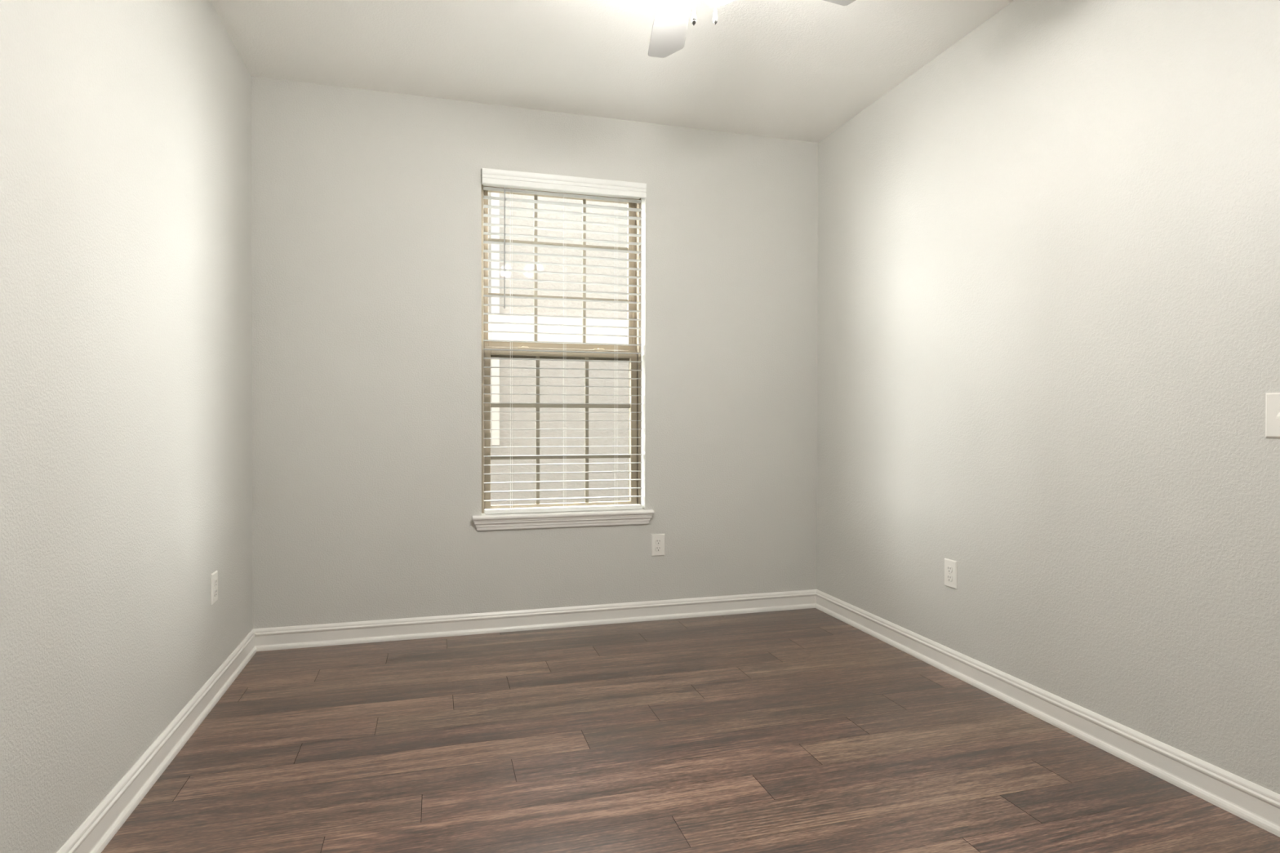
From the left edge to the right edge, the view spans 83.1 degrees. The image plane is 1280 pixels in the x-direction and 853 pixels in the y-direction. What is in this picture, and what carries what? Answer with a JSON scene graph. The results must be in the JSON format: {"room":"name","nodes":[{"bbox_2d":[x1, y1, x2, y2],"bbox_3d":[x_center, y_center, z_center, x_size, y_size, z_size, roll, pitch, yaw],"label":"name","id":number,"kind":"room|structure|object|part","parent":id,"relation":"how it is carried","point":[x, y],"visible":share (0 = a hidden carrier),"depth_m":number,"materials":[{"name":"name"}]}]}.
{"room":"empty bedroom","nodes":[
{"label":"empty bedroom","id":0,"kind":"room"},
{"bbox_2d":[0,0,253,852],"bbox_3d":[-1.322,-0.220,1.352,0.120,2.863,4.710,0,0,-16],"label":"wall","id":1,"kind":"structure","parent":0,"point":[126,357],"depth_m":1.95,"materials":[{"name":"grey paint"}]},
{"bbox_2d":[57,629,256,852],"bbox_3d":[-1.246,1.040,1.348,0.021,0.104,4.400,0,0,-16],"label":"baseboard","id":2,"kind":"structure","parent":1,"relation":"attached to","point":[95,833],"depth_m":2.21,"materials":[{"name":"white paint"}]},
{"bbox_2d":[210,570,217,605],"bbox_3d":[-1.678,0.636,2.852,0.010,0.122,0.078,0,0,-16],"label":"wall outlet","id":3,"kind":"object","parent":1,"relation":"attached to","point":[214,576],"visible":1,"depth_m":2.84,"materials":[{"name":"white plastic"}]},
{"bbox_2d":[213,588,217,596],"bbox_3d":[-1.675,0.655,2.853,0.003,0.028,0.034,0,0,-16],"label":"receptacle","id":4,"kind":"object","parent":3,"relation":"attached to","point":[215,589],"depth_m":2.85,"materials":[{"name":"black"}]},
{"bbox_2d":[213,578,217,586],"bbox_3d":[-1.675,0.617,2.852,0.003,0.028,0.034,0,0,-16],"label":"receptacle","id":5,"kind":"object","parent":3,"relation":"attached to","point":[215,580],"depth_m":2.85,"materials":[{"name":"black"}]},
{"bbox_2d":[250,75,817,628],"bbox_3d":[-0.428,-0.241,3.954,3.017,2.863,0.190,0,0,-16],"label":"wall","id":6,"kind":"structure","parent":0,"point":[366,204],"depth_m":3.72,"materials":[{"name":"grey paint"}]},
{"bbox_2d":[253,589,816,651],"bbox_3d":[-0.401,1.020,3.862,3.017,0.104,0.021,0,0,-16],"label":"baseboard","id":7,"kind":"structure","parent":6,"relation":"attached to","point":[428,627],"depth_m":3.79,"materials":[{"name":"white paint"}]},
{"bbox_2d":[472,184,653,530],"bbox_3d":[-0.419,-0.398,3.934,0.972,1.872,0.225,0,0,-16],"label":"window","id":8,"kind":"structure","parent":6,"relation":"in","point":[484,522],"depth_m":3.96,"materials":[{"name":"white plastic"}]},
{"bbox_3d":[-0.437,-0.859,4.004,0.841,0.874,0.030,0,0,-16],"label":"sash","id":9,"kind":"part","parent":8,"relation":"part of","materials":[{"name":"brown plastic"}]},
{"bbox_3d":[-0.427,0.013,3.974,0.844,0.878,0.030,0,0,-16],"label":"sash","id":10,"kind":"part","parent":8,"relation":"part of","materials":[{"name":"brown plastic"}]},
{"bbox_3d":[-0.406,0.471,3.892,0.972,0.021,0.122,0,0,-16],"label":"sill","id":11,"kind":"part","parent":8,"relation":"part of","materials":[{"name":"white paint"}]},
{"bbox_2d":[481,168,646,514],"bbox_3d":[-0.402,-0.434,3.884,0.877,1.786,0.112,0,0,-16],"label":"window blind","id":12,"kind":"object","parent":8,"relation":"attached to","point":[504,179],"visible":1,"depth_m":3.88,"materials":[{"name":"white plastic"}]},
{"bbox_3d":[-0.684,-0.414,3.828,0.009,1.712,0.054,0,0,-16],"label":"ladder cord","id":13,"kind":"part","parent":12,"relation":"part of","materials":[{"name":"grey plastic"}]},
{"bbox_3d":[-0.406,0.447,3.913,0.856,0.023,0.051,0,0,-16],"label":"rail","id":14,"kind":"part","parent":12,"relation":"part of","materials":[{"name":"white plastic"}]},
{"bbox_3d":[-0.133,-0.415,3.984,0.009,1.712,0.054,0,0,-16],"label":"ladder cord","id":15,"kind":"part","parent":12,"relation":"part of","materials":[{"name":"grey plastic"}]},
{"bbox_2d":[651,533,664,556],"bbox_3d":[0.101,0.658,4.007,0.078,0.122,0.010,0,0,-16],"label":"wall outlet","id":16,"kind":"object","parent":6,"relation":"attached to","point":[657,540],"visible":1,"depth_m":4.00,"materials":[{"name":"white plastic"}]},
{"bbox_2d":[655,546,661,551],"bbox_3d":[0.102,0.677,4.005,0.034,0.028,0.003,0,0,-16],"label":"receptacle","id":17,"kind":"object","parent":16,"relation":"attached to","point":[657,548],"depth_m":4.00,"materials":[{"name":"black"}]},
{"bbox_2d":[655,538,661,544],"bbox_3d":[0.102,0.638,4.004,0.034,0.028,0.003,0,0,-16],"label":"receptacle","id":18,"kind":"object","parent":16,"relation":"attached to","point":[658,541],"depth_m":4.00,"materials":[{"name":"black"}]},
{"bbox_2d":[210,0,1013,142],"bbox_3d":[0.188,-1.729,1.767,3.257,0.150,4.710,0,0,-16],"label":"ceiling","id":19,"kind":"structure","parent":0,"point":[789,69],"depth_m":3.19,"materials":[{"name":"white paint"}]},
{"bbox_2d":[648,0,855,57],"bbox_3d":[0.154,-1.375,2.039,1.150,0.559,1.165,0,0,-16],"label":"ceiling fan","id":20,"kind":"object","parent":19,"relation":"hanging from","point":[670,23],"visible":1,"depth_m":2.39,"materials":[{"name":"grey metal"}]},
{"bbox_3d":[0.102,-1.341,2.406,0.129,0.006,0.440,-9,1,-3],"label":"blade","id":21,"kind":"part","parent":20,"relation":"part of","materials":[{"name":"white wood"}]},
{"bbox_3d":[0.246,-1.288,2.101,0.104,0.099,0.104,0,0,-16],"label":"lamp shade","id":22,"kind":"part","parent":20,"relation":"part of","materials":[{"name":"white glass"}]},
{"bbox_3d":[0.492,-1.339,2.153,0.440,0.006,0.129,0,-9,-21],"label":"blade","id":23,"kind":"part","parent":20,"relation":"part of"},
{"bbox_2d":[101,608,1279,852],"bbox_3d":[0.196,1.149,1.756,3.017,0.120,4.400,0,0,-16],"label":"floor","id":24,"kind":"structure","parent":0,"point":[799,731],"depth_m":2.33,"materials":[{"name":"brown wood"}]},
{"bbox_2d":[817,0,1279,794],"bbox_3d":[1.696,-0.225,2.206,0.120,2.863,4.710,0,0,-16],"label":"wall","id":25,"kind":"structure","parent":0,"point":[1048,323],"depth_m":2.54,"materials":[{"name":"grey paint"}]},
{"bbox_2d":[944,558,957,589],"bbox_3d":[1.359,0.645,3.165,0.010,0.122,0.078,0,0,-16],"label":"wall outlet","id":26,"kind":"object","parent":25,"relation":"attached to","point":[950,566],"visible":1,"depth_m":3.15,"materials":[{"name":"white plastic"}]},
{"bbox_2d":[946,574,952,582],"bbox_3d":[1.356,0.664,3.165,0.003,0.028,0.034,0,0,-16],"label":"receptacle","id":27,"kind":"object","parent":26,"relation":"attached to","point":[949,577],"depth_m":3.16,"materials":[{"name":"white plastic"}]},
{"bbox_2d":[946,565,952,573],"bbox_3d":[1.356,0.625,3.164,0.003,0.028,0.034,0,0,-16],"label":"receptacle","id":28,"kind":"object","parent":26,"relation":"attached to","point":[949,568],"depth_m":3.16,"materials":[{"name":"white plastic"}]},
{"bbox_2d":[815,589,1279,837],"bbox_3d":[1.637,1.035,2.163,0.021,0.104,4.400,0,0,-16],"label":"baseboard","id":29,"kind":"structure","parent":25,"relation":"attached to","point":[1254,803],"depth_m":2.48,"materials":[{"name":"white paint"}]},
{"bbox_2d":[1265,392,1279,438],"bbox_3d":[1.705,-0.030,1.924,0.017,0.122,0.078,0,0,-16],"label":"light switch","id":30,"kind":"object","parent":25,"relation":"attached to","point":[1272,404],"visible":1,"depth_m":1.94,"materials":[{"name":"white plastic"}]},
{"label":"outside","id":31,"kind":"structure","parent":0,"visible":0},
{"bbox_3d":[-3.434,1.407,14.554,31.000,0.150,21.800,0,0,-16],"label":"ground","id":32,"kind":"structure","parent":31,"visible":0},
{"bbox_2d":[488,191,628,505],"bbox_3d":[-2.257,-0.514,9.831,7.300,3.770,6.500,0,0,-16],"label":"window glass","id":33,"kind":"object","parent":32,"relation":"on","point":[555,428],"visible":0.16,"depth_m":6.97,"materials":[{"name":"clear glass"}]}
]}

